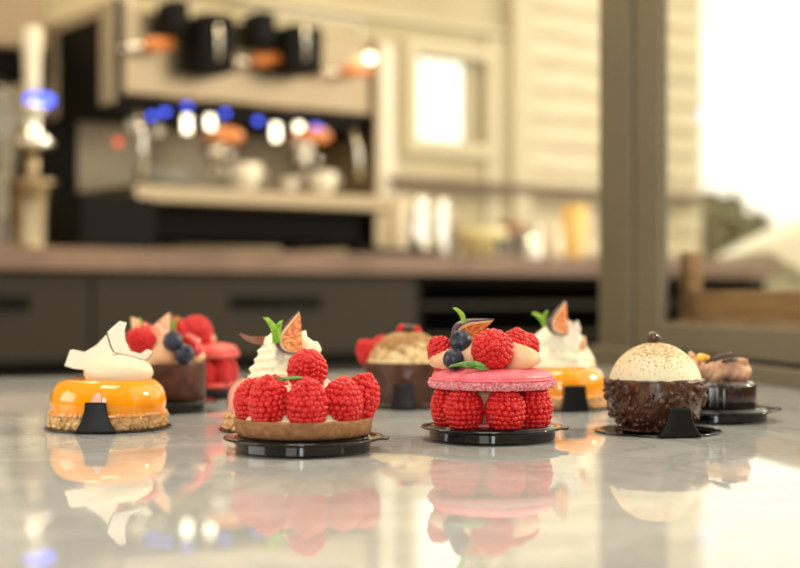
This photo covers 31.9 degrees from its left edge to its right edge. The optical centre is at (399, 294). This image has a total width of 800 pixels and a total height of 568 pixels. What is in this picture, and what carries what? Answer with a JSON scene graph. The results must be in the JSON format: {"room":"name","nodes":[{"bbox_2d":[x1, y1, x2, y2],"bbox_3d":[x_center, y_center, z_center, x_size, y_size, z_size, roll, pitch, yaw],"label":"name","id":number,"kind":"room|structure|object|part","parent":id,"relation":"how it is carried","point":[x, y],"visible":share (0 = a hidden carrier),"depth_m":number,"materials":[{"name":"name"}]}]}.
{"room":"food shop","nodes":[
{"label":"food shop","id":0,"kind":"room"},
{"bbox_2d":[13,0,702,259],"bbox_3d":[-1.129,-0.613,4.490,6.098,2.905,0.061,0,0,-36],"label":"wall","id":1,"kind":"structure","parent":0,"point":[565,32],"depth_m":5.74,"materials":[{"name":"beige paint"}]},
{"bbox_2d":[0,0,46,86],"bbox_3d":[-1.385,-1.053,4.065,0.626,0.814,0.330,0,0,-36],"label":"upper cabinet","id":2,"kind":"object","parent":1,"relation":"attached to","point":[15,15],"visible":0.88,"depth_m":4.07,"materials":[{"name":"brown"}]},
{"bbox_2d":[0,48,44,86],"bbox_3d":[-1.382,-0.681,4.061,0.626,0.070,0.280,0,0,-36],"label":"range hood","id":3,"kind":"object","parent":2,"relation":"attached to","point":[11,59],"depth_m":4.08,"materials":[{"name":"metal"}]},
{"bbox_3d":[-1.294,-1.088,3.939,0.622,0.736,0.020,0,0,-36],"label":"door","id":4,"kind":"part","parent":2,"relation":"part of","materials":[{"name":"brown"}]},
{"bbox_2d":[242,0,509,37],"bbox_3d":[-1.573,-1.037,4.121,4.947,0.026,0.022,0,0,-36],"label":"trim","id":5,"kind":"structure","parent":1,"relation":"attached to","point":[300,4],"depth_m":5.20,"materials":[{"name":"beige paint"}]},
{"bbox_2d":[381,44,394,195],"bbox_3d":[-0.053,-0.633,5.210,0.068,0.594,0.030,0,0,-36],"label":"trim","id":6,"kind":"structure","parent":1,"relation":"attached to","point":[387,51],"depth_m":5.20,"materials":[{"name":"beige"}]},
{"bbox_2d":[403,37,497,158],"bbox_3d":[0.183,-0.752,5.421,0.447,0.434,0.075,0,0,-36],"label":"window","id":7,"kind":"structure","parent":1,"relation":"in","point":[471,146],"depth_m":5.44,"materials":[{"name":"beige paint"}]},
{"bbox_2d":[485,38,508,227],"bbox_3d":[0.385,-0.436,5.537,0.123,1.149,0.012,0,0,-36],"label":"trim","id":8,"kind":"structure","parent":1,"relation":"attached to","point":[496,170],"depth_m":5.54,"materials":[{"name":"beige paint"}]},
{"bbox_2d":[507,0,532,225],"bbox_3d":[0.474,-0.610,5.597,0.100,2.900,0.060,0,0,-36],"label":"trim","id":9,"kind":"structure","parent":1,"relation":"attached to","point":[519,12],"depth_m":5.57,"materials":[{"name":"beige paint"}]},
{"bbox_2d":[389,176,711,201],"bbox_3d":[0.661,-0.426,5.706,1.731,0.028,0.060,0,0,-36],"label":"trim","id":10,"kind":"structure","parent":1,"relation":"attached to","point":[404,181],"depth_m":5.51,"materials":[{"name":"beige wood"}]},
{"bbox_3d":[1.000,0.890,6.700,16.000,0.100,18.600,0,0,0],"label":"floor","id":11,"kind":"structure","parent":0,"visible":0},
{"bbox_2d":[0,270,89,377],"bbox_3d":[-1.788,0.388,3.481,1.848,0.904,0.787,0,0,-36],"label":"drawer","id":12,"kind":"object","parent":11,"relation":"on","point":[45,315],"visible":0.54,"depth_m":3.64,"materials":[{"name":"black wood"}]},
{"bbox_3d":[-1.045,0.021,3.542,0.206,0.013,0.017,0,0,-36],"label":"handle","id":13,"kind":"part","parent":12,"relation":"part of","materials":[{"name":"black plastic"}]},
{"bbox_3d":[-1.049,0.021,3.547,0.232,0.036,0.004,0,0,-36],"label":"handle plate","id":14,"kind":"part","parent":12,"relation":"part of","materials":[{"name":"black metal"}]},
{"bbox_2d":[0,246,776,278],"bbox_3d":[-0.671,-0.095,4.289,4.608,0.060,0.798,0,0,-36],"label":"countertop","id":15,"kind":"structure","parent":12,"relation":"on","point":[11,257],"depth_m":4.10,"materials":[{"name":"beige stone"}]},
{"bbox_2d":[0,75,20,245],"bbox_3d":[-1.118,-0.369,3.894,0.124,0.487,0.124,0,0,-36],"label":"glass jug","id":16,"kind":"object","parent":15,"relation":"on","point":[10,118],"visible":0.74,"depth_m":3.86,"materials":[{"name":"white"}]},
{"bbox_3d":[-1.118,-0.597,3.894,0.068,0.031,0.068,0,0,-36],"label":"lid","id":17,"kind":"part","parent":16,"relation":"part of","materials":[{"name":"black plastic"}]},
{"bbox_2d":[6,26,57,246],"bbox_3d":[-0.979,-0.419,3.723,0.134,0.588,0.134,0,0,-36],"label":"tower","id":18,"kind":"object","parent":15,"relation":"on","point":[31,194],"visible":0.9,"depth_m":3.70,"materials":[{"name":"metal"}]},
{"bbox_3d":[-0.979,-0.332,3.723,0.040,0.106,0.040,0,0,-36],"label":"stem","id":19,"kind":"part","parent":18,"relation":"part of","materials":[{"name":"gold metal"}]},
{"bbox_3d":[-0.979,-0.622,3.723,0.056,0.181,0.056,0,0,-36],"label":"handle","id":20,"kind":"part","parent":18,"relation":"part of","materials":[{"name":"beige ceramic"}]},
{"bbox_2d":[6,178,57,246],"bbox_3d":[-0.979,-0.215,3.723,0.134,0.181,0.134,0,0,-36],"label":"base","id":21,"kind":"object","parent":18,"relation":"on","point":[32,197],"depth_m":3.68,"materials":[{"name":"metal"}]},
{"bbox_2d":[9,0,392,252],"bbox_3d":[-0.594,-0.490,4.234,1.026,0.730,0.661,0,0,-36],"label":"espresso machine","id":22,"kind":"object","parent":15,"relation":"on","point":[149,114],"visible":0.95,"depth_m":4.10,"materials":[{"name":"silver metal"}]},
{"bbox_3d":[-0.936,-0.670,4.049,0.008,0.285,0.520,0,0,-36],"label":"trim","id":23,"kind":"part","parent":22,"relation":"part of","materials":[{"name":"beige"}]},
{"bbox_3d":[-0.928,-0.663,4.068,0.030,0.310,0.540,0,0,-36],"label":"panel","id":24,"kind":"part","parent":22,"relation":"part of","materials":[{"name":"black plastic"}]},
{"bbox_2d":[115,139,120,144],"bbox_3d":[-0.801,-0.434,3.975,0.019,0.020,0.020,0,0,-36],"label":"light","id":25,"kind":"object","parent":22,"relation":"attached to","point":[117,141],"depth_m":3.97,"materials":[{"name":"red"}]},
{"bbox_3d":[-0.730,-0.682,3.853,0.089,0.036,0.020,0,0,-22],"label":"steam lever","id":26,"kind":"part","parent":22,"relation":"part of","materials":[{"name":"silver metal"}]},
{"bbox_2d":[148,113,155,118],"bbox_3d":[-0.690,-0.498,3.894,0.023,0.016,0.012,0,0,-36],"label":"light","id":27,"kind":"object","parent":22,"relation":"attached to","point":[151,115],"depth_m":3.89,"materials":[{"name":"blue"}]},
{"bbox_3d":[-0.671,-0.693,3.876,0.085,0.045,0.042,0,0,-36],"label":"lever handle","id":28,"kind":"part","parent":22,"relation":"part of","materials":[{"name":"orange wood"}]},
{"bbox_2d":[161,109,168,114],"bbox_3d":[-0.658,-0.512,3.918,0.023,0.016,0.012,0,0,-36],"label":"light","id":29,"kind":"object","parent":22,"relation":"attached to","point":[164,111],"depth_m":3.91,"materials":[{"name":"blue plastic"}]},
{"bbox_2d":[183,116,190,131],"bbox_3d":[-0.608,-0.488,3.998,0.019,0.046,0.012,0,0,-36],"label":"work light","id":30,"kind":"object","parent":22,"relation":"attached to","point":[186,119],"depth_m":3.99,"materials":[{"name":"beige"}]},
{"bbox_2d":[183,103,190,108],"bbox_3d":[-0.602,-0.534,3.958,0.023,0.016,0.012,0,0,-36],"label":"light","id":31,"kind":"object","parent":22,"relation":"attached to","point":[186,105],"depth_m":3.95,"materials":[{"name":"blue plastic"}]},
{"bbox_2d":[75,122,316,191],"bbox_3d":[-0.668,-0.369,4.452,0.841,0.288,0.180,0,0,-36],"label":"backsplash","id":32,"kind":"structure","parent":22,"relation":"on","point":[102,163],"depth_m":4.31,"materials":[{"name":"silver metal"}]},
{"bbox_2d":[206,116,213,128],"bbox_3d":[-0.548,-0.499,4.041,0.019,0.037,0.012,0,0,-36],"label":"work light","id":33,"kind":"object","parent":22,"relation":"on","point":[209,119],"depth_m":4.04,"materials":[{"name":"beige plastic"}]},
{"bbox_3d":[-0.553,-0.368,4.134,0.016,0.050,0.032,0,0,21],"label":"spout","id":34,"kind":"part","parent":22,"relation":"part of","materials":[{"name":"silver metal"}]},
{"bbox_3d":[-0.513,-0.448,3.973,0.093,0.047,0.141,0,0,-36],"label":"wooden handle","id":35,"kind":"part","parent":22,"relation":"part of","materials":[{"name":"orange wood"}]},
{"bbox_3d":[-0.528,-0.368,4.152,0.032,0.050,0.016,0,0,-3],"label":"spout","id":36,"kind":"part","parent":22,"relation":"part of","materials":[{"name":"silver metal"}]},
{"bbox_2d":[221,110,228,115],"bbox_3d":[-0.504,-0.524,4.029,0.023,0.016,0.012,0,0,-36],"label":"light","id":37,"kind":"object","parent":22,"relation":"attached to","point":[224,112],"depth_m":4.02,"materials":[{"name":"blue plastic"}]},
{"bbox_2d":[84,184,392,213],"bbox_3d":[-0.511,-0.279,4.252,0.861,0.049,0.490,0,0,-36],"label":"drip tray","id":38,"kind":"object","parent":22,"relation":"on","point":[162,198],"depth_m":4.04,"materials":[{"name":"silver metal"}]},
{"bbox_3d":[-0.458,-0.674,4.049,0.098,0.037,0.020,0,0,-23],"label":"steam lever","id":39,"kind":"part","parent":22,"relation":"part of","materials":[{"name":"silver metal"}]},
{"bbox_3d":[-0.440,-0.825,4.136,0.791,0.059,0.014,0,0,-36],"label":"cup rail","id":40,"kind":"part","parent":22,"relation":"part of","materials":[{"name":"silver metal"}]},
{"bbox_2d":[228,163,265,189],"bbox_3d":[-0.446,-0.341,4.055,0.103,0.075,0.096,0,0,5],"label":"coffee cup","id":41,"kind":"object","parent":22,"relation":"on","point":[242,175],"visible":0.87,"depth_m":4.02,"materials":[{"name":"beige ceramic"}]},
{"bbox_3d":[-0.404,-0.345,4.088,0.030,0.046,0.008,0,0,-36],"label":"handle","id":42,"kind":"part","parent":41,"relation":"part of","materials":[{"name":"beige ceramic"}]},
{"bbox_2d":[254,118,261,123],"bbox_3d":[-0.415,-0.509,4.092,0.023,0.016,0.012,0,0,-36],"label":"light","id":43,"kind":"object","parent":22,"relation":"attached to","point":[257,120],"depth_m":4.09,"materials":[{"name":"blue plastic"}]},
{"bbox_3d":[-0.393,-0.686,4.077,0.093,0.045,0.042,0,0,-36],"label":"lever handle","id":44,"kind":"part","parent":22,"relation":"part of","materials":[{"name":"orange wood"}]},
{"bbox_2d":[272,124,279,139],"bbox_3d":[-0.369,-0.485,4.170,0.021,0.048,0.012,0,0,-36],"label":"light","id":45,"kind":"object","parent":22,"relation":"attached to","point":[275,127],"depth_m":4.17,"materials":[{"name":"beige"}]},
{"bbox_2d":[280,178,302,191],"bbox_3d":[-0.328,-0.326,4.195,0.060,0.045,0.067,0,0,16],"label":"coffee cup","id":46,"kind":"object","parent":22,"relation":"on","point":[287,184],"visible":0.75,"depth_m":4.17,"materials":[{"name":"beige ceramic"}]},
{"bbox_2d":[295,123,302,130],"bbox_3d":[-0.304,-0.496,4.217,0.021,0.041,0.012,0,0,-36],"label":"work light","id":47,"kind":"object","parent":22,"relation":"attached to","point":[298,126],"depth_m":4.21,"materials":[{"name":"beige"}]},
{"bbox_3d":[-0.306,-0.368,4.312,0.016,0.050,0.032,0,0,21],"label":"spout","id":48,"kind":"part","parent":22,"relation":"part of","materials":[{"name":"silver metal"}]},
{"bbox_3d":[-0.276,-0.467,4.144,0.093,0.048,0.141,0,0,-36],"label":"wooden handle","id":49,"kind":"part","parent":22,"relation":"part of","materials":[{"name":"orange wood"}]},
{"bbox_2d":[307,171,340,192],"bbox_3d":[-0.231,-0.336,4.210,0.097,0.065,0.090,0,0,5],"label":"coffee cup","id":50,"kind":"object","parent":22,"relation":"on","point":[318,181],"visible":0.85,"depth_m":4.18,"materials":[{"name":"beige ceramic"}]},
{"bbox_3d":[-0.192,-0.339,4.241,0.029,0.040,0.008,0,0,-36],"label":"handle","id":51,"kind":"part","parent":50,"relation":"part of","materials":[{"name":"beige ceramic"}]},
{"bbox_3d":[-0.205,-0.671,4.231,0.106,0.038,0.020,0,0,-25],"label":"steam lever","id":52,"kind":"part","parent":22,"relation":"part of","materials":[{"name":"silver metal"}]},
{"bbox_3d":[-0.223,-0.471,4.576,0.025,0.653,0.540,0,0,-36],"label":"panel","id":53,"kind":"part","parent":22,"relation":"part of","materials":[{"name":"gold metal"}]},
{"bbox_3d":[-0.135,-0.684,4.263,0.101,0.046,0.042,0,0,-36],"label":"lever handle","id":54,"kind":"part","parent":22,"relation":"part of","materials":[{"name":"orange wood"}]},
{"bbox_2d":[365,53,374,62],"bbox_3d":[-0.093,-0.732,4.325,0.028,0.030,0.030,0,0,-36],"label":"work light","id":55,"kind":"object","parent":22,"relation":"attached to","point":[369,57],"depth_m":4.32,"materials":[{"name":"beige"}]},
{"bbox_2d":[350,248,437,254],"bbox_3d":[-0.018,-0.134,4.335,0.288,0.018,0.070,0,0,-36],"label":"bar mat","id":56,"kind":"object","parent":15,"relation":"on","point":[352,250],"visible":0.81,"depth_m":4.29,"materials":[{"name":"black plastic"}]},
{"bbox_2d":[388,195,414,248],"bbox_3d":[0.007,-0.234,4.865,0.100,0.219,0.100,0,0,-36],"label":"jar","id":57,"kind":"object","parent":15,"relation":"on","point":[398,218],"visible":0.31,"depth_m":4.82,"materials":[{"name":"glass"}]},
{"bbox_2d":[408,196,433,248],"bbox_3d":[0.064,-0.220,4.504,0.068,0.190,0.083,0,0,21],"label":"milk pitcher","id":58,"kind":"object","parent":15,"relation":"on","point":[420,226],"visible":0.77,"depth_m":4.47,"materials":[{"name":"silver metal"}]},
{"bbox_3d":[0.097,-0.230,4.523,0.027,0.104,0.010,0,0,-36],"label":"handle","id":59,"kind":"part","parent":58,"relation":"part of","materials":[{"name":"silver metal"}]},
{"bbox_2d":[433,199,451,254],"bbox_3d":[0.140,-0.218,4.550,0.065,0.187,0.052,0,0,-4],"label":"milk pitcher","id":60,"kind":"object","parent":15,"relation":"on","point":[442,224],"visible":0.86,"depth_m":4.53,"materials":[{"name":"white ceramic"}]},
{"bbox_3d":[0.161,-0.228,4.569,0.022,0.103,0.010,0,0,-36],"label":"handle","id":61,"kind":"part","parent":60,"relation":"part of","materials":[{"name":"silver metal"}]},
{"bbox_2d":[449,226,458,254],"bbox_3d":[0.184,-0.185,4.956,0.048,0.119,0.048,0,0,-36],"label":"bottle","id":62,"kind":"object","parent":15,"relation":"on","point":[453,244],"visible":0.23,"depth_m":4.94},
{"bbox_2d":[454,228,507,255],"bbox_3d":[0.276,-0.175,4.776,0.184,0.099,0.184,0,0,-36],"label":"mixing bowl","id":63,"kind":"object","parent":15,"relation":"on","point":[472,241],"visible":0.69,"depth_m":4.71,"materials":[{"name":"yellow ceramic"}]},
{"bbox_2d":[496,238,509,255],"bbox_3d":[0.339,-0.156,4.612,0.048,0.063,0.048,0,0,-36],"label":"drinking glass","id":64,"kind":"object","parent":15,"relation":"on","point":[502,244],"visible":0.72,"depth_m":4.59,"materials":[{"name":"white"}]},
{"bbox_2d":[498,221,523,256],"bbox_3d":[0.398,-0.194,5.024,0.090,0.137,0.090,0,0,-36],"label":"jar","id":65,"kind":"object","parent":15,"relation":"on","point":[514,227],"visible":0.34,"depth_m":4.98,"materials":[{"name":"brown ceramic"}]},
{"bbox_2d":[510,234,527,256],"bbox_3d":[0.399,-0.165,4.691,0.060,0.079,0.060,0,0,-36],"label":"drinking glass","id":66,"kind":"object","parent":15,"relation":"on","point":[518,241],"visible":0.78,"depth_m":4.67,"materials":[{"name":"white"}]},
{"bbox_2d":[522,225,543,256],"bbox_3d":[0.467,-0.184,4.913,0.080,0.117,0.080,0,0,-36],"label":"jar","id":67,"kind":"object","parent":15,"relation":"on","point":[535,240],"visible":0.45,"depth_m":4.88,"materials":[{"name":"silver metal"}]},
{"bbox_2d":[541,221,563,257],"bbox_3d":[0.555,-0.195,5.075,0.084,0.140,0.084,0,0,-36],"label":"jar","id":68,"kind":"object","parent":15,"relation":"on","point":[553,240],"visible":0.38,"depth_m":5.04,"materials":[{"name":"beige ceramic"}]},
{"bbox_2d":[560,205,587,257],"bbox_3d":[0.613,-0.219,4.932,0.100,0.189,0.100,0,0,-36],"label":"paper cup","id":69,"kind":"object","parent":15,"relation":"on","point":[573,217],"visible":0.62,"depth_m":4.90,"materials":[{"name":"brown"}]},
{"bbox_2d":[88,271,416,372],"bbox_3d":[-0.601,0.388,4.336,1.075,0.904,0.787,0,0,-36],"label":"drawer","id":70,"kind":"object","parent":11,"relation":"on","point":[336,311],"visible":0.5,"depth_m":4.03,"materials":[{"name":"black wood"}]},
{"bbox_3d":[-0.354,0.021,4.047,0.308,0.036,0.004,0,0,-36],"label":"handle plate","id":71,"kind":"part","parent":70,"relation":"part of","materials":[{"name":"black metal"}]},
{"bbox_3d":[-0.351,0.021,4.042,0.282,0.013,0.017,0,0,-36],"label":"handle","id":72,"kind":"part","parent":70,"relation":"part of","materials":[{"name":"black plastic"}]},
{"bbox_3d":[-0.387,0.328,4.040,1.069,0.225,0.022,0,0,-36],"label":"drawer","id":73,"kind":"part","parent":70,"relation":"part of","materials":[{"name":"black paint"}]},
{"bbox_2d":[0,366,799,567],"bbox_3d":[-0.458,0.465,0.988,2.084,0.750,1.616,0,0,0],"label":"marble table","id":74,"kind":"object","parent":11,"relation":"on","point":[181,495],"visible":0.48,"depth_m":0.62,"materials":[{"name":"white stone"}]},
{"bbox_2d":[46,321,168,430],"bbox_3d":[-0.198,0.053,0.948,0.081,0.072,0.082,0,0,8],"label":"cake","id":75,"kind":"object","parent":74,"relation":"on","point":[134,400],"visible":0.95,"depth_m":0.92,"materials":[{"name":"orange food"}]},
{"bbox_2d":[44,402,171,433],"bbox_3d":[-0.197,0.080,0.946,0.085,0.020,0.089,0,0,0],"label":"cake board","id":76,"kind":"object","parent":74,"relation":"on","point":[95,419],"visible":0.74,"depth_m":0.90,"materials":[{"name":"black plastic"}]},
{"bbox_2d":[165,397,219,414],"bbox_3d":[-0.184,0.085,1.085,0.089,0.010,0.085,0,0,0],"label":"cake board","id":77,"kind":"object","parent":74,"relation":"on","point":[193,406],"visible":0.34,"depth_m":1.06,"materials":[{"name":"black plastic"}]},
{"bbox_2d":[116,312,205,401],"bbox_3d":[-0.186,0.046,1.085,0.071,0.068,0.071,0,0,-7],"label":"tart","id":78,"kind":"object","parent":77,"relation":"on","point":[176,362],"visible":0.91,"depth_m":1.06,"materials":[{"name":"red food"}]},
{"bbox_2d":[206,388,229,399],"bbox_3d":[-0.178,0.085,1.225,0.085,0.010,0.081,0,0,0],"label":"cake board","id":79,"kind":"object","parent":74,"relation":"on","point":[217,394],"visible":0.16,"depth_m":1.20,"materials":[{"name":"black plastic"}]},
{"bbox_2d":[172,315,239,388],"bbox_3d":[-0.179,0.049,1.225,0.078,0.063,0.078,0,0,-16],"label":"cake","id":80,"kind":"object","parent":79,"relation":"on","point":[222,371],"visible":0.41,"depth_m":1.20,"materials":[{"name":"red food"}]},
{"bbox_2d":[219,427,235,433],"bbox_3d":[-0.078,0.089,0.935,0.085,0.002,0.085,0,0,0],"label":"cake board","id":81,"kind":"object","parent":74,"relation":"on","point":[221,429],"visible":0.12,"depth_m":0.92,"materials":[{"name":"black plastic"}]},
{"bbox_2d":[222,311,330,431],"bbox_3d":[-0.078,0.049,0.935,0.081,0.079,0.080,0,0,0],"label":"cake","id":82,"kind":"object","parent":81,"relation":"on","point":[275,352],"visible":0.41,"depth_m":0.92,"materials":[{"name":"white food"}]},
{"bbox_2d":[223,432,389,458],"bbox_3d":[-0.054,0.085,0.808,0.096,0.010,0.092,0,0,0],"label":"cake board","id":83,"kind":"object","parent":74,"relation":"on","point":[286,449],"visible":0.73,"depth_m":0.77,"materials":[{"name":"black plastic"}]},
{"bbox_2d":[233,348,379,440],"bbox_3d":[-0.054,0.056,0.807,0.084,0.048,0.081,0,0,0],"label":"tart","id":84,"kind":"object","parent":83,"relation":"on","point":[267,407],"visible":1,"depth_m":0.78,"materials":[{"name":"red food"}]},
{"bbox_2d":[377,384,430,409],"bbox_3d":[0.006,0.080,1.133,0.081,0.020,0.086,0,0,0],"label":"cake board","id":85,"kind":"object","parent":74,"relation":"on","point":[403,398],"visible":0.5,"depth_m":1.09,"materials":[{"name":"black plastic"}]},
{"bbox_2d":[356,324,434,406],"bbox_3d":[0.005,0.056,1.138,0.070,0.066,0.077,0,0,-26],"label":"cake","id":86,"kind":"object","parent":85,"relation":"on","point":[400,356],"visible":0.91,"depth_m":1.11,"materials":[{"name":"red food"}]},
{"bbox_2d":[364,361,434,406],"bbox_3d":[0.006,0.071,1.135,0.070,0.035,0.070,0,0,0],"label":"chocolate cup","id":87,"kind":"object","parent":86,"relation":"attached to","point":[387,373],"depth_m":1.10,"materials":[{"name":"brown food"}]},
{"bbox_2d":[421,422,568,445],"bbox_3d":[0.059,0.085,0.873,0.092,0.010,0.089,0,0,0],"label":"cake board","id":88,"kind":"object","parent":74,"relation":"on","point":[479,436],"visible":0.74,"depth_m":0.84,"materials":[{"name":"black plastic"}]},
{"bbox_2d":[426,307,556,428],"bbox_3d":[0.057,0.045,0.873,0.080,0.075,0.081,0,0,-9],"label":"cake","id":89,"kind":"object","parent":88,"relation":"on","point":[489,378],"visible":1,"depth_m":0.85,"materials":[{"name":"red food"}]},
{"bbox_2d":[553,385,606,411],"bbox_3d":[0.126,0.080,1.112,0.083,0.020,0.088,0,0,0],"label":"cake board","id":90,"kind":"object","parent":74,"relation":"on","point":[574,397],"visible":0.49,"depth_m":1.07,"materials":[{"name":"black plastic"}]},
{"bbox_2d":[531,300,606,409],"bbox_3d":[0.126,0.046,1.115,0.079,0.085,0.078,0,0,0],"label":"cake","id":91,"kind":"object","parent":90,"relation":"on","point":[563,352],"visible":0.65,"depth_m":1.09,"materials":[{"name":"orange food"}]},
{"bbox_2d":[594,408,721,437],"bbox_3d":[0.170,0.081,0.919,0.083,0.019,0.088,0,0,0],"label":"cake board","id":92,"kind":"object","parent":74,"relation":"on","point":[679,423],"visible":0.85,"depth_m":0.88,"materials":[{"name":"black plastic"}]},
{"bbox_2d":[602,331,708,433],"bbox_3d":[0.168,0.057,0.922,0.069,0.064,0.069,0,0,0],"label":"cake","id":93,"kind":"object","parent":92,"relation":"on","point":[653,377],"visible":0.87,"depth_m":0.90,"materials":[{"name":"brown food"}]},
{"bbox_2d":[588,346,799,389],"bbox_3d":[0.488,0.106,1.049,0.112,0.068,1.962,0,0,-10],"label":"trim","id":94,"kind":"structure","parent":74,"relation":"attached to","point":[786,377],"depth_m":1.42,"materials":[{"name":"beige metal"}]},
{"bbox_2d":[635,0,799,368],"bbox_3d":[0.472,-0.844,0.970,0.031,1.833,1.813,0,0,-10],"label":"window","id":95,"kind":"structure","parent":94,"relation":"attached to","point":[780,347],"depth_m":1.76,"materials":[{"name":"beige metal"}]},
{"bbox_2d":[694,405,781,424],"bbox_3d":[0.227,0.085,1.010,0.096,0.010,0.092,0,0,0],"label":"cake board","id":96,"kind":"object","parent":74,"relation":"on","point":[758,414],"visible":0.53,"depth_m":0.97,"materials":[{"name":"black plastic"}]},
{"bbox_2d":[688,351,755,409],"bbox_3d":[0.225,0.060,1.010,0.062,0.040,0.062,0,0,0],"label":"chocolate cake","id":97,"kind":"object","parent":96,"relation":"on","point":[729,386],"visible":0.73,"depth_m":1.00,"materials":[{"name":"food"}]},
{"bbox_2d":[413,276,764,346],"bbox_3d":[0.502,0.390,5.154,1.653,0.900,0.750,0,0,-36],"label":"shelf unit","id":98,"kind":"object","parent":11,"relation":"on","point":[510,301],"visible":0.2,"depth_m":5.12,"materials":[{"name":"black wood"}]},
{"bbox_3d":[0.575,0.133,5.053,1.611,0.014,0.460,0,0,-36],"label":"shelf","id":99,"kind":"part","parent":98,"relation":"part of","materials":[{"name":"black paint"}]},
{"bbox_3d":[0.575,0.033,5.053,1.611,0.014,0.460,0,0,-36],"label":"shelf","id":100,"kind":"part","parent":98,"relation":"part of","materials":[{"name":"black paint"}]},
{"bbox_2d":[599,0,635,348],"bbox_3d":[0.305,-0.460,1.929,0.022,2.600,0.133,0,0,-10],"label":"trim","id":101,"kind":"structure","parent":11,"relation":"on","point":[616,17],"depth_m":1.91,"materials":[{"name":"beige wood"}]},
{"bbox_2d":[700,234,726,278],"bbox_3d":[1.459,0.247,7.396,0.707,1.190,0.788,0,0,0],"label":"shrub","id":102,"kind":"object","parent":11,"relation":"on","point":[705,257],"visible":0.03,"depth_m":7.29,"materials":[{"name":"green plant"}]},
{"bbox_2d":[674,252,799,328],"bbox_3d":[0.475,0.393,1.223,0.060,0.895,1.210,0,0,-10],"label":"wooden bench","id":103,"kind":"object","parent":11,"relation":"on","point":[783,306],"visible":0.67,"depth_m":1.65,"materials":[{"name":"brown wood"}]},
{"bbox_3d":[0.376,0.393,1.804,0.020,0.895,0.030,0,0,-10],"label":"post","id":104,"kind":"part","parent":103,"relation":"part of","materials":[{"name":"brown wood"}]},
{"bbox_3d":[0.475,0.011,1.233,0.025,0.033,1.130,0,0,-10],"label":"rail","id":105,"kind":"part","parent":103,"relation":"part of","materials":[{"name":"brown wood"}]},
{"bbox_2d":[700,187,776,320],"bbox_3d":[1.858,0.085,8.602,1.202,1.514,1.005,0,0,0],"label":"shrub","id":106,"kind":"object","parent":11,"relation":"on","point":[726,223],"visible":0.06,"depth_m":8.34,"materials":[{"name":"green plant"}]},
{"bbox_2d":[714,217,799,289],"bbox_3d":[2.900,0.220,6.200,2.800,1.240,1.000,0,0,0],"label":"canopy","id":107,"kind":"object","parent":11,"relation":"on","point":[780,244],"visible":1,"depth_m":6.07,"materials":[{"name":"beige fabric"}]}
]}

